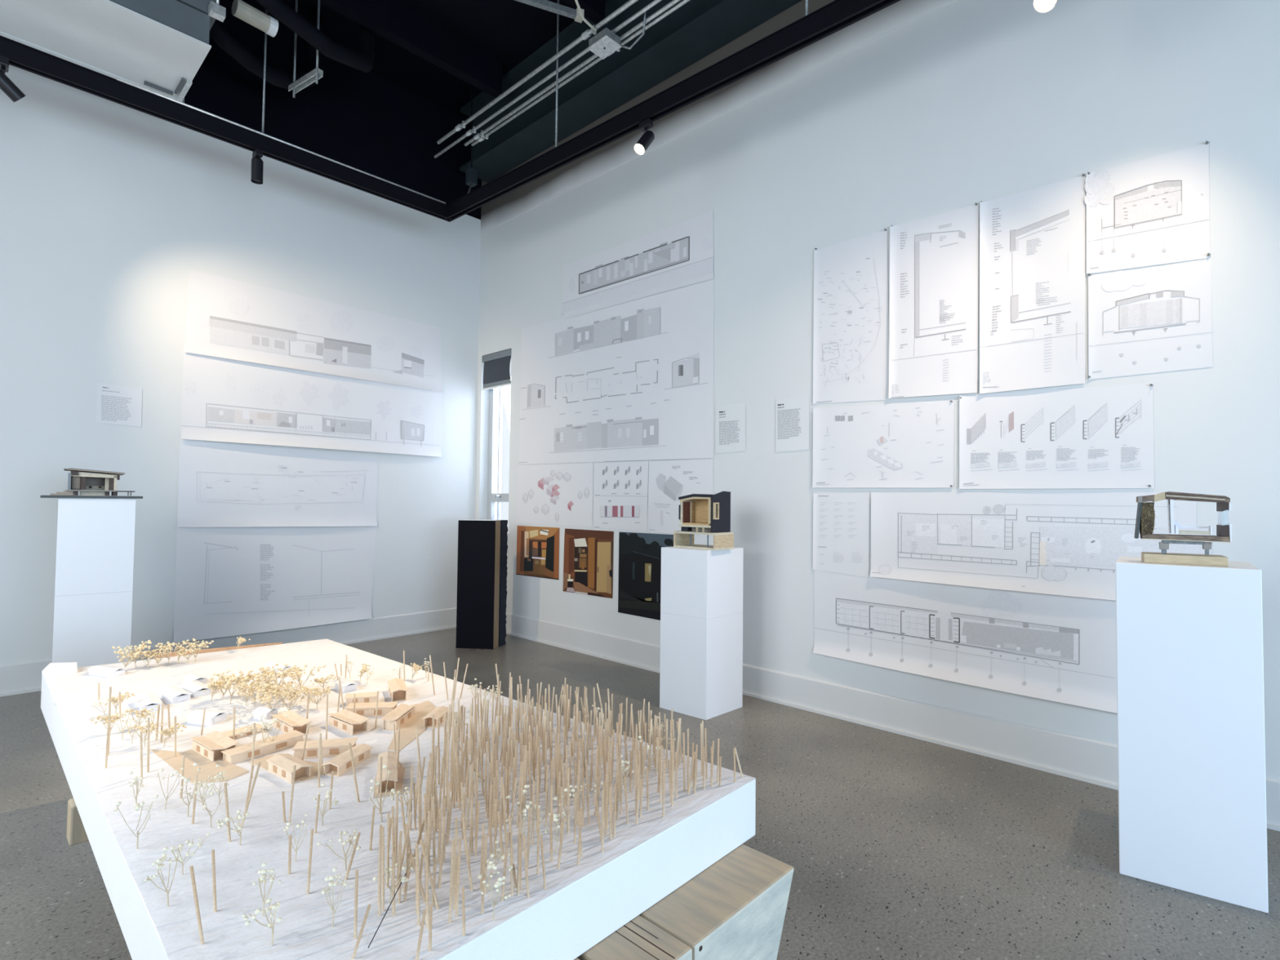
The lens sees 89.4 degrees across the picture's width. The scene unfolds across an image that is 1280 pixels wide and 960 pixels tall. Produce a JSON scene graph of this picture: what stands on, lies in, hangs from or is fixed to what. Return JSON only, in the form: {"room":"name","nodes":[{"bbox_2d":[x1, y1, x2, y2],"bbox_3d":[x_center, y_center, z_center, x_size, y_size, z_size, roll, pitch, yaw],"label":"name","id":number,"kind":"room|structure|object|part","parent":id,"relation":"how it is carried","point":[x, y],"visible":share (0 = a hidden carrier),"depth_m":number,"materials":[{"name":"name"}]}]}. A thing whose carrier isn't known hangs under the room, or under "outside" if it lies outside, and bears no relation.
{"room":"exhibition gallery","nodes":[
{"label":"exhibition gallery","id":0,"kind":"room"},
{"bbox_2d":[0,0,481,665],"bbox_3d":[-3.815,-1.256,5.014,0.204,5.450,6.165,-1,-3,43],"label":"wall","id":1,"kind":"structure","parent":0,"point":[108,208],"depth_m":5.05,"materials":[{"name":"paint"}]},
{"bbox_2d":[95,382,142,426],"bbox_3d":[-3.863,-0.556,4.799,0.001,0.302,0.267,-1,-3,43],"label":"sheet","id":2,"kind":"object","parent":1,"relation":"attached to","point":[120,405],"visible":1,"depth_m":4.80,"materials":[{"name":"paper"}]},
{"bbox_2d":[0,607,456,697],"bbox_3d":[-3.766,1.364,4.858,0.014,0.205,5.765,-1,-3,43],"label":"baseboard","id":3,"kind":"structure","parent":1,"relation":"attached to","point":[15,677],"depth_m":5.75,"materials":[{"name":"paint"}]},
{"bbox_2d":[173,525,376,642],"bbox_3d":[-3.059,0.834,5.591,0.045,0.911,1.584,-1,-3,43],"label":"drawing sheet","id":4,"kind":"object","parent":1,"relation":"attached to","point":[238,580],"visible":1,"depth_m":5.51,"materials":[{"name":"paper"}]},
{"bbox_2d":[177,438,377,527],"bbox_3d":[-3.054,0.058,5.623,0.030,0.718,1.589,-1,-3,43],"label":"drawing sheet","id":5,"kind":"object","parent":1,"relation":"attached to","point":[221,485],"visible":1,"depth_m":5.53,"materials":[{"name":"paper"}]},
{"bbox_2d":[181,351,442,457],"bbox_3d":[-2.812,-0.626,5.879,0.050,0.710,2.249,-1,-3,43],"label":"drawing sheet","id":6,"kind":"object","parent":1,"relation":"attached to","point":[227,400],"visible":1,"depth_m":5.72,"materials":[{"name":"paper"}]},
{"bbox_2d":[184,269,443,391],"bbox_3d":[-2.810,-1.291,5.907,0.030,0.690,2.241,-1,-3,43],"label":"drawing sheet","id":7,"kind":"object","parent":1,"relation":"attached to","point":[228,318],"visible":1,"depth_m":5.75,"materials":[{"name":"paper"}]},
{"bbox_2d":[227,0,574,119],"bbox_3d":[-0.043,-4.153,1.569,10.500,0.200,6.165,-1,-3,43],"label":"ceiling","id":8,"kind":"structure","parent":0,"point":[509,31],"depth_m":5.71,"materials":[{"name":"black paint"}]},
{"bbox_2d":[0,0,226,102],"bbox_3d":[-3.935,-3.366,3.368,0.990,1.320,2.860,-1,-3,43],"label":"air conditioning unit","id":9,"kind":"object","parent":8,"relation":"hanging from","point":[160,46],"visible":0.83,"depth_m":3.97,"materials":[{"name":"white metal"}]},
{"bbox_2d":[208,11,323,90],"bbox_3d":[-2.885,-3.509,5.026,0.141,0.832,0.996,0,-2,20],"label":"flexible duct","id":10,"kind":"object","parent":9,"relation":"attached to","point":[220,34],"visible":0.67,"depth_m":4.93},
{"bbox_2d":[256,0,373,72],"bbox_3d":[-2.342,-3.532,4.759,0.322,0.810,1.324,0,-2,15],"label":"flexible duct","id":11,"kind":"object","parent":9,"relation":"attached to","point":[362,60],"visible":0.84,"depth_m":4.71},
{"bbox_2d":[231,0,278,37],"bbox_3d":[-2.628,-3.158,4.417,0.115,0.115,0.253,-1,-2,38],"label":"insulated pipe","id":12,"kind":"object","parent":11,"relation":"attached to","point":[242,11],"visible":1,"depth_m":4.38,"materials":[{"name":"white plastic"}]},
{"bbox_2d":[288,0,323,97],"bbox_3d":[-2.549,-3.466,4.947,0.394,0.990,0.048,-1,-2,33],"label":"hanger","id":13,"kind":"object","parent":8,"relation":"hanging from","point":[317,73],"visible":1,"depth_m":4.93,"materials":[{"name":"grey metal"}]},
{"bbox_3d":[-2.680,-3.464,5.033,0.017,0.990,0.017,0,-2,21],"label":"threaded rod","id":14,"kind":"part","parent":13,"relation":"part of","materials":[{"name":"grey metal"}]},
{"bbox_3d":[-2.417,-3.467,4.861,0.017,0.990,0.017,0,-2,21],"label":"threaded rod","id":15,"kind":"part","parent":13,"relation":"part of","materials":[{"name":"grey metal"}]},
{"bbox_2d":[315,0,502,97],"bbox_3d":[-3.149,-3.852,4.174,0.100,0.299,5.300,-1,-3,43],"label":"joist","id":16,"kind":"object","parent":8,"relation":"attached to","point":[393,20],"visible":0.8,"depth_m":5.51,"materials":[{"name":"black paint"}]},
{"bbox_2d":[0,0,900,222],"bbox_3d":[-0.890,-3.215,2.064,6.638,1.640,4.976,-1,-3,43],"label":"track","id":17,"kind":"object","parent":8,"relation":"hanging from","point":[836,15],"visible":0.94,"depth_m":4.18,"materials":[{"name":"metal"}]},
{"bbox_2d":[0,55,25,102],"bbox_3d":[-3.588,-2.267,3.660,0.095,0.209,0.170,-1,-2,32],"label":"track spotlight","id":18,"kind":"object","parent":17,"relation":"hanging from","point":[7,86],"visible":1,"depth_m":3.65,"materials":[{"name":"black metal"}]},
{"bbox_3d":[-3.595,-2.293,3.649,0.017,0.070,0.017,0,-2,21],"label":"arm","id":19,"kind":"part","parent":18,"relation":"part of"},
{"bbox_3d":[-3.247,-2.413,4.022,0.080,0.112,4.630,-1,-3,43],"label":"rail","id":20,"kind":"part","parent":17,"relation":"part of","materials":[{"name":"black metal"}]},
{"bbox_2d":[250,148,263,184],"bbox_3d":[-2.714,-2.222,4.586,0.090,0.220,0.076,-1,-3,43],"label":"track spotlight","id":21,"kind":"object","parent":17,"relation":"hanging from","point":[257,164],"visible":1,"depth_m":4.56,"materials":[{"name":"black metal"}]},
{"bbox_3d":[-2.684,-3.207,4.638,0.014,1.530,0.014,1,-2,-24],"label":"hanger rod","id":22,"kind":"part","parent":17,"relation":"part of","materials":[{"name":"grey metal"}]},
{"bbox_3d":[-0.610,-3.180,4.784,0.014,1.530,0.014,1,-2,-24],"label":"hanger rod","id":23,"kind":"part","parent":17,"relation":"part of","materials":[{"name":"grey metal"}]},
{"bbox_2d":[574,0,646,59],"bbox_3d":[-0.268,-3.250,4.317,0.441,0.470,0.607,-1,-3,43],"label":"junction box","id":24,"kind":"object","parent":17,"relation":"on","point":[604,43],"visible":0.96,"depth_m":4.47,"materials":[{"name":"grey metal"}]},
{"bbox_2d":[436,0,638,144],"bbox_3d":[0.538,-3.125,3.655,6.550,0.052,0.045,-1,-3,43],"label":"conduit pipe","id":25,"kind":"object","parent":24,"relation":"attached to","point":[586,34],"visible":0.97,"depth_m":4.83,"materials":[{"name":"grey metal"}]},
{"bbox_2d":[433,0,662,158],"bbox_3d":[0.520,-3.119,3.819,6.800,0.050,0.039,-1,-3,43],"label":"conduit pipe","id":26,"kind":"object","parent":24,"relation":"attached to","point":[654,2],"visible":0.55,"depth_m":5.03,"materials":[{"name":"grey metal"}]},
{"bbox_2d":[464,0,680,146],"bbox_3d":[0.722,-3.119,3.740,6.400,0.050,0.039,-1,-3,43],"label":"conduit pipe","id":27,"kind":"object","parent":24,"relation":"attached to","point":[673,2],"visible":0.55,"depth_m":4.96,"materials":[{"name":"grey metal"}]},
{"bbox_2d":[471,0,690,146],"bbox_3d":[0.769,-3.118,3.755,6.350,0.050,0.039,-1,-3,43],"label":"conduit pipe","id":28,"kind":"object","parent":24,"relation":"attached to","point":[682,2],"visible":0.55,"depth_m":4.92,"materials":[{"name":"grey metal"}]},
{"bbox_3d":[-0.247,-3.022,4.517,0.190,0.006,0.150,-1,-3,43],"label":"plate","id":29,"kind":"part","parent":24,"relation":"part of","materials":[{"name":"silver metal"}]},
{"bbox_2d":[634,118,654,155],"bbox_3d":[0.030,-2.205,4.170,0.090,0.223,0.148,-1,-3,43],"label":"track spotlight","id":30,"kind":"object","parent":17,"relation":"hanging from","point":[646,139],"visible":1,"depth_m":4.15,"materials":[{"name":"black metal"}]},
{"bbox_3d":[0.716,-2.385,3.593,6.430,0.112,0.080,-1,-2,41],"label":"rail","id":31,"kind":"part","parent":17,"relation":"part of","materials":[{"name":"black metal"}]},
{"bbox_3d":[0.896,-3.206,3.470,0.014,1.530,0.014,0,-2,21],"label":"hanger rod","id":32,"kind":"part","parent":17,"relation":"part of","materials":[{"name":"grey metal"}]},
{"bbox_2d":[1033,0,1057,13],"bbox_3d":[1.715,-2.148,2.696,0.159,0.396,0.096,2,-2,-32],"label":"track spotlight","id":33,"kind":"object","parent":17,"relation":"hanging from","point":[1041,6],"visible":1,"depth_m":2.69,"materials":[{"name":"beige"}]},
{"bbox_2d":[564,0,604,24],"bbox_3d":[-2.132,-3.872,3.212,0.100,0.299,5.300,-1,-3,43],"label":"joist","id":34,"kind":"object","parent":8,"relation":"attached to","point":[593,10],"visible":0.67,"depth_m":5.04,"materials":[{"name":"black paint"}]},
{"bbox_2d":[459,0,801,182],"bbox_3d":[1.821,-3.621,3.494,9.850,0.660,0.355,-1,-3,43],"label":"ceiling beam","id":35,"kind":"structure","parent":8,"relation":"attached to","point":[697,28],"depth_m":5.47,"materials":[{"name":"metal"}]},
{"bbox_2d":[515,0,583,22],"bbox_3d":[-0.830,-3.245,4.327,0.935,0.055,0.060,1,-2,-23],"label":"strut","id":36,"kind":"object","parent":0,"point":[546,5],"visible":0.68,"depth_m":4.43,"materials":[{"name":"grey metal"}]},
{"bbox_3d":[-0.423,-3.235,4.500,0.050,0.055,0.060,1,-2,-23],"label":"plate","id":37,"kind":"part","parent":36,"relation":"part of","materials":[{"name":"beige metal"}]},
{"bbox_2d":[0,627,1279,959],"bbox_3d":[-0.035,1.497,1.461,10.500,0.200,6.365,-1,-3,43],"label":"floor","id":38,"kind":"structure","parent":0,"point":[898,846],"depth_m":2.53,"materials":[{"name":"concrete"}]},
{"bbox_2d":[66,798,88,845],"bbox_3d":[-1.561,1.187,2.428,0.662,0.450,0.945,-1,-3,43],"label":"bench","id":39,"kind":"object","parent":38,"relation":"on","point":[76,832],"visible":0.13,"depth_m":1.88,"materials":[{"name":"beige wood"}]},
{"bbox_2d":[52,497,135,667],"bbox_3d":[-3.381,0.778,3.999,0.356,1.330,0.366,2,-2,-41],"label":"plinth","id":40,"kind":"object","parent":38,"relation":"on","point":[95,563],"visible":0.75,"depth_m":3.86,"materials":[{"name":"white paint"}]},
{"bbox_2d":[40,467,142,498],"bbox_3d":[-3.389,0.024,4.009,0.468,0.177,0.400,2,-2,-41],"label":"model","id":41,"kind":"object","parent":40,"relation":"on","point":[95,485],"visible":1,"depth_m":3.92},
{"bbox_3d":[-3.350,0.019,3.891,0.022,0.081,0.020,2,-2,-41],"label":"door","id":42,"kind":"part","parent":41,"relation":"part of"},
{"bbox_3d":[-3.390,0.105,4.007,0.468,0.014,0.400,2,-2,-41],"label":"plate","id":43,"kind":"part","parent":41,"relation":"part of","materials":[{"name":"stone"}]},
{"bbox_3d":[-3.251,0.025,3.978,0.022,0.075,0.020,2,-2,-41],"label":"door","id":44,"kind":"part","parent":41,"relation":"part of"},
{"bbox_2d":[455,519,507,648],"bbox_3d":[-1.452,0.946,5.969,0.395,1.161,0.241,0,-2,6],"label":"box","id":45,"kind":"object","parent":38,"relation":"on","point":[482,546],"visible":1,"depth_m":5.86,"materials":[{"name":"dark felt"},{"name":"wood"}]},
{"bbox_2d":[573,844,793,959],"bbox_3d":[-0.243,1.168,1.415,0.669,0.451,1.112,-1,-3,43],"label":"table base","id":46,"kind":"object","parent":38,"relation":"on","point":[735,908],"visible":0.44,"depth_m":1.44,"materials":[{"name":"beige wood"}]},
{"bbox_2d":[40,636,755,959],"bbox_3d":[-1.153,0.776,2.246,2.881,0.367,1.299,-1,-3,43],"label":"model","id":47,"kind":"object","parent":46,"relation":"on","point":[322,799],"visible":1,"depth_m":1.55},
{"bbox_3d":[-2.150,0.798,2.667,0.001,0.016,0.030,0,-2,17],"label":"gable panel","id":48,"kind":"part","parent":47,"relation":"part of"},
{"bbox_3d":[-1.683,0.789,2.229,0.033,0.016,0.001,2,-3,-43],"label":"gable panel","id":49,"kind":"part","parent":47,"relation":"part of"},
{"bbox_3d":[-1.657,0.793,2.338,0.001,0.016,0.033,-1,-2,36],"label":"gable panel","id":50,"kind":"part","parent":47,"relation":"part of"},
{"bbox_3d":[-1.238,0.791,1.813,0.402,0.007,0.156,-1,-3,43],"label":"ground plate","id":51,"kind":"part","parent":47,"relation":"part of","materials":[{"name":"brown wood"}]},
{"bbox_3d":[-1.252,0.792,1.856,0.159,0.008,0.070,-1,-2,39],"label":"courtyard plate","id":52,"kind":"part","parent":47,"relation":"part of","materials":[{"name":"brown wood"}]},
{"bbox_3d":[-1.629,0.795,2.409,0.001,0.016,0.033,-1,-2,38],"label":"gable panel","id":53,"kind":"part","parent":47,"relation":"part of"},
{"bbox_3d":[-1.389,0.789,2.133,0.001,0.016,0.036,0,-2,12],"label":"gable panel","id":54,"kind":"part","parent":47,"relation":"part of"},
{"bbox_3d":[-1.242,0.792,2.183,0.001,0.016,0.030,0,-2,12],"label":"gable panel","id":55,"kind":"part","parent":47,"relation":"part of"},
{"bbox_3d":[-0.964,0.793,1.787,0.257,0.007,0.102,0,-2,27],"label":"ground plate","id":56,"kind":"part","parent":47,"relation":"part of","materials":[{"name":"brown wood"}]},
{"bbox_3d":[-1.115,0.804,2.493,0.001,0.016,0.030,-1,-2,41],"label":"gable panel","id":57,"kind":"part","parent":47,"relation":"part of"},
{"bbox_3d":[-0.666,0.794,1.720,0.071,0.007,0.214,1,-2,-17],"label":"ground plate","id":58,"kind":"part","parent":47,"relation":"part of","materials":[{"name":"brown wood"}]},
{"bbox_3d":[-0.744,0.806,2.136,0.093,0.007,0.484,1,-2,-11],"label":"ground plate","id":59,"kind":"part","parent":47,"relation":"part of","materials":[{"name":"brown wood"}]},
{"bbox_2d":[659,546,743,719],"bbox_3d":[0.407,0.969,4.260,0.378,1.045,0.395,-1,-3,43],"label":"plinth","id":60,"kind":"object","parent":38,"relation":"on","point":[701,667],"visible":0.93,"depth_m":4.13,"materials":[{"name":"white paint"}]},
{"bbox_2d":[673,491,733,550],"bbox_3d":[0.413,0.259,4.224,0.341,0.372,0.206,-1,-3,43],"label":"model","id":61,"kind":"object","parent":60,"relation":"on","point":[707,514],"visible":1,"depth_m":4.17},
{"bbox_3d":[0.295,0.393,4.334,0.014,0.080,0.200,-1,-3,43],"label":"frame","id":62,"kind":"part","parent":61,"relation":"part of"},
{"bbox_3d":[0.306,0.211,4.249,0.003,0.136,0.071,-1,-3,43],"label":"red panel","id":63,"kind":"part","parent":61,"relation":"part of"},
{"bbox_3d":[0.327,0.211,4.288,0.020,0.140,0.174,-1,-3,43],"label":"wall panel","id":64,"kind":"part","parent":61,"relation":"part of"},
{"bbox_3d":[0.337,0.212,4.274,0.014,0.136,0.009,-1,-3,43],"label":"post","id":65,"kind":"part","parent":61,"relation":"part of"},
{"bbox_3d":[0.405,0.285,4.200,0.213,0.012,0.150,-1,-3,43],"label":"floor panel","id":66,"kind":"part","parent":61,"relation":"part of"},
{"bbox_3d":[0.440,0.202,4.238,0.212,0.158,0.008,-1,-3,43],"label":"panel","id":67,"kind":"part","parent":61,"relation":"part of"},
{"bbox_3d":[0.414,0.344,4.223,0.341,0.014,0.200,-1,-3,43],"label":"frame","id":68,"kind":"part","parent":61,"relation":"part of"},
{"bbox_3d":[0.413,0.438,4.221,0.341,0.014,0.200,-1,-3,43],"label":"frame","id":69,"kind":"part","parent":61,"relation":"part of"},
{"bbox_3d":[0.493,0.198,4.131,0.012,0.158,0.174,-1,-3,43],"label":"wall panel","id":70,"kind":"part","parent":61,"relation":"part of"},
{"bbox_3d":[0.533,0.389,4.110,0.014,0.080,0.200,-1,-3,43],"label":"frame","id":71,"kind":"part","parent":61,"relation":"part of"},
{"bbox_2d":[1115,555,1268,912],"bbox_3d":[2.055,0.881,2.435,0.398,1.139,0.431,-1,-2,39],"label":"plinth","id":72,"kind":"object","parent":38,"relation":"on","point":[1193,815],"visible":0.97,"depth_m":2.27,"materials":[{"name":"white paint"}]},
{"bbox_2d":[1133,491,1231,566],"bbox_3d":[2.003,0.177,2.397,0.270,0.265,0.128,-1,-2,34],"label":"model","id":73,"kind":"object","parent":72,"relation":"on","point":[1145,514],"visible":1,"depth_m":2.36},
{"bbox_3d":[1.949,0.266,2.405,0.015,0.026,0.010,-1,-2,34],"label":"post","id":74,"kind":"part","parent":73,"relation":"part of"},
{"bbox_3d":[2.011,0.191,2.349,0.091,0.013,0.038,-1,-2,34],"label":"bench seat","id":75,"kind":"part","parent":73,"relation":"part of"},
{"bbox_3d":[2.050,0.258,2.337,0.011,0.025,0.010,-1,-2,34],"label":"post","id":76,"kind":"part","parent":73,"relation":"part of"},
{"bbox_3d":[2.108,0.187,2.318,0.008,0.063,0.100,-1,-2,34],"label":"white sill","id":77,"kind":"part","parent":73,"relation":"part of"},
{"bbox_2d":[475,0,1279,779],"bbox_3d":[2.047,-1.239,3.575,10.300,5.450,0.202,-1,-3,43],"label":"wall","id":78,"kind":"structure","parent":0,"point":[911,110],"depth_m":3.89,"materials":[{"name":"paint"}]},
{"bbox_2d":[487,359,511,535],"bbox_3d":[-1.451,-0.371,6.859,0.540,1.950,0.145,-1,-3,43],"label":"window","id":79,"kind":"structure","parent":78,"relation":"in","point":[499,437],"depth_m":6.95,"materials":[{"name":"clear glass"}]},
{"bbox_2d":[482,348,511,390],"bbox_3d":[-1.499,-1.159,6.824,0.520,0.373,0.060,-1,-3,43],"label":"roller blind","id":80,"kind":"object","parent":79,"relation":"attached to","point":[496,374],"visible":0.88,"depth_m":6.80,"materials":[{"name":"fabric"}]},
{"bbox_3d":[-1.427,0.188,6.851,0.430,0.090,0.080,-1,-3,43],"label":"rail","id":81,"kind":"part","parent":79,"relation":"part of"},
{"bbox_3d":[-1.423,0.394,6.851,0.420,0.322,0.004,-1,-3,43],"label":"glass pane","id":82,"kind":"part","parent":79,"relation":"part of","materials":[{"name":"white"}]},
{"bbox_3d":[-1.413,-0.576,6.882,0.420,1.438,0.004,-1,-3,43],"label":"glass pane","id":83,"kind":"part","parent":79,"relation":"part of","materials":[{"name":"white"}]},
{"bbox_2d":[515,525,559,579],"bbox_3d":[-0.992,0.693,6.226,0.664,0.490,0.002,-1,-3,43],"label":"print","id":84,"kind":"object","parent":78,"relation":"attached to","point":[537,547],"visible":1,"depth_m":6.21,"materials":[{"name":"paper"}]},
{"bbox_2d":[515,462,593,526],"bbox_3d":[-0.825,0.122,6.090,1.126,0.614,0.005,-1,-3,43],"label":"drawing sheet","id":85,"kind":"object","parent":78,"relation":"attached to","point":[557,494],"visible":1,"depth_m":6.06,"materials":[{"name":"paper"}]},
{"bbox_2d":[563,528,613,598],"bbox_3d":[-0.467,0.730,5.728,0.658,0.576,0.002,-1,-3,43],"label":"print","id":86,"kind":"object","parent":78,"relation":"attached to","point":[588,563],"visible":1,"depth_m":5.71,"materials":[{"name":"paper"}]},
{"bbox_2d":[518,280,713,464],"bbox_3d":[-0.327,-0.855,5.660,2.426,1.426,0.008,-1,-3,43],"label":"drawing sheet","id":87,"kind":"object","parent":78,"relation":"attached to","point":[633,380],"visible":1,"depth_m":5.49,"materials":[{"name":"paper"}]},
{"bbox_2d":[593,461,648,531],"bbox_3d":[-0.173,0.132,5.474,0.653,0.576,0.003,-1,-3,43],"label":"drawing sheet","id":88,"kind":"object","parent":78,"relation":"attached to","point":[620,489],"visible":1,"depth_m":5.46,"materials":[{"name":"paper"}]},
{"bbox_2d":[562,211,713,319],"bbox_3d":[-0.087,-1.765,5.469,1.765,0.533,0.008,-1,-3,43],"label":"drawing sheet","id":89,"kind":"object","parent":78,"relation":"attached to","point":[681,255],"visible":1,"depth_m":5.37,"materials":[{"name":"paper"}]},
{"bbox_2d":[617,531,673,620],"bbox_3d":[0.085,0.773,5.205,0.732,0.686,0.002,-1,-3,43],"label":"print","id":90,"kind":"object","parent":78,"relation":"attached to","point":[639,553],"visible":0.72,"depth_m":5.28,"materials":[{"name":"paper"}]},
{"bbox_2d":[647,457,713,536],"bbox_3d":[0.303,0.133,5.025,0.665,0.581,0.002,-1,-3,43],"label":"drawing sheet","id":91,"kind":"object","parent":78,"relation":"attached to","point":[668,481],"visible":0.73,"depth_m":5.07,"materials":[{"name":"paper"}]},
{"bbox_2d":[715,402,745,453],"bbox_3d":[0.657,-0.374,4.711,0.269,0.354,0.001,-1,-3,43],"label":"sheet","id":92,"kind":"object","parent":78,"relation":"attached to","point":[730,420],"visible":1,"depth_m":4.71,"materials":[{"name":"paper"}]},
{"bbox_2d":[775,395,808,452],"bbox_3d":[1.026,-0.374,4.362,0.256,0.365,0.001,-1,-3,43],"label":"sheet","id":93,"kind":"object","parent":78,"relation":"attached to","point":[792,415],"visible":1,"depth_m":4.36,"materials":[{"name":"paper"}]},
{"bbox_2d":[813,492,870,577],"bbox_3d":[1.271,0.340,4.096,0.382,0.522,0.006,-1,-3,43],"label":"drawing sheet","id":94,"kind":"object","parent":78,"relation":"attached to","point":[841,521],"visible":1,"depth_m":4.09,"materials":[{"name":"paper"}]},
{"bbox_2d":[813,229,889,404],"bbox_3d":[1.330,-1.004,4.099,0.507,1.046,0.006,-1,-3,43],"label":"drawing sheet","id":95,"kind":"object","parent":78,"relation":"attached to","point":[851,329],"visible":1,"depth_m":4.09,"materials":[{"name":"paper"}]},
{"bbox_2d":[812,400,954,488],"bbox_3d":[1.452,-0.214,3.944,0.872,0.527,0.012,-1,-3,43],"label":"drawing sheet","id":96,"kind":"object","parent":78,"relation":"attached to","point":[906,445],"visible":1,"depth_m":3.92,"materials":[{"name":"paper"}]},
{"bbox_2d":[505,612,1279,831],"bbox_3d":[1.879,1.380,3.478,10.086,0.205,0.014,-1,-3,43],"label":"baseboard","id":97,"kind":"structure","parent":78,"relation":"attached to","point":[1095,759],"depth_m":3.77,"materials":[{"name":"paint"}]},
{"bbox_2d":[888,203,978,398],"bbox_3d":[1.691,-1.013,3.747,0.502,1.069,0.017,-1,-3,43],"label":"drawing sheet","id":98,"kind":"object","parent":78,"relation":"attached to","point":[934,260],"visible":1,"depth_m":3.74,"materials":[{"name":"paper"}]},
{"bbox_2d":[813,569,1117,713],"bbox_3d":[1.804,0.846,3.542,1.895,0.553,0.050,-1,-3,43],"label":"drawing sheet","id":99,"kind":"object","parent":78,"relation":"attached to","point":[1057,648],"visible":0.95,"depth_m":3.54,"materials":[{"name":"paper"}]},
{"bbox_2d":[979,174,1085,393],"bbox_3d":[2.054,-1.011,3.403,0.491,1.066,0.017,-1,-3,43],"label":"drawing sheet","id":100,"kind":"object","parent":78,"relation":"attached to","point":[1033,242],"visible":1,"depth_m":3.40,"materials":[{"name":"paper"}]},
{"bbox_2d":[870,492,1212,600],"bbox_3d":[1.977,0.326,3.413,1.563,0.522,0.030,-1,-3,43],"label":"drawing sheet","id":101,"kind":"object","parent":78,"relation":"attached to","point":[1064,544],"visible":0.87,"depth_m":3.41,"materials":[{"name":"paper"}]},
{"bbox_2d":[959,382,1154,488],"bbox_3d":[2.102,-0.216,3.331,0.858,0.522,0.012,-1,-3,43],"label":"drawing sheet","id":102,"kind":"object","parent":78,"relation":"attached to","point":[1102,437],"visible":1,"depth_m":3.30,"materials":[{"name":"paper"}]},
{"bbox_2d":[1084,142,1209,273],"bbox_3d":[2.406,-1.273,3.088,0.473,0.544,0.010,-1,-3,43],"label":"drawing sheet","id":103,"kind":"object","parent":78,"relation":"attached to","point":[1153,211],"visible":1,"depth_m":3.08,"materials":[{"name":"paper"}]},
{"bbox_2d":[1088,258,1213,379],"bbox_3d":[2.407,-0.764,3.068,0.466,0.519,0.008,-1,-3,43],"label":"drawing sheet","id":104,"kind":"object","parent":78,"relation":"attached to","point":[1157,318],"visible":1,"depth_m":3.06,"materials":[{"name":"paper"}]}
]}

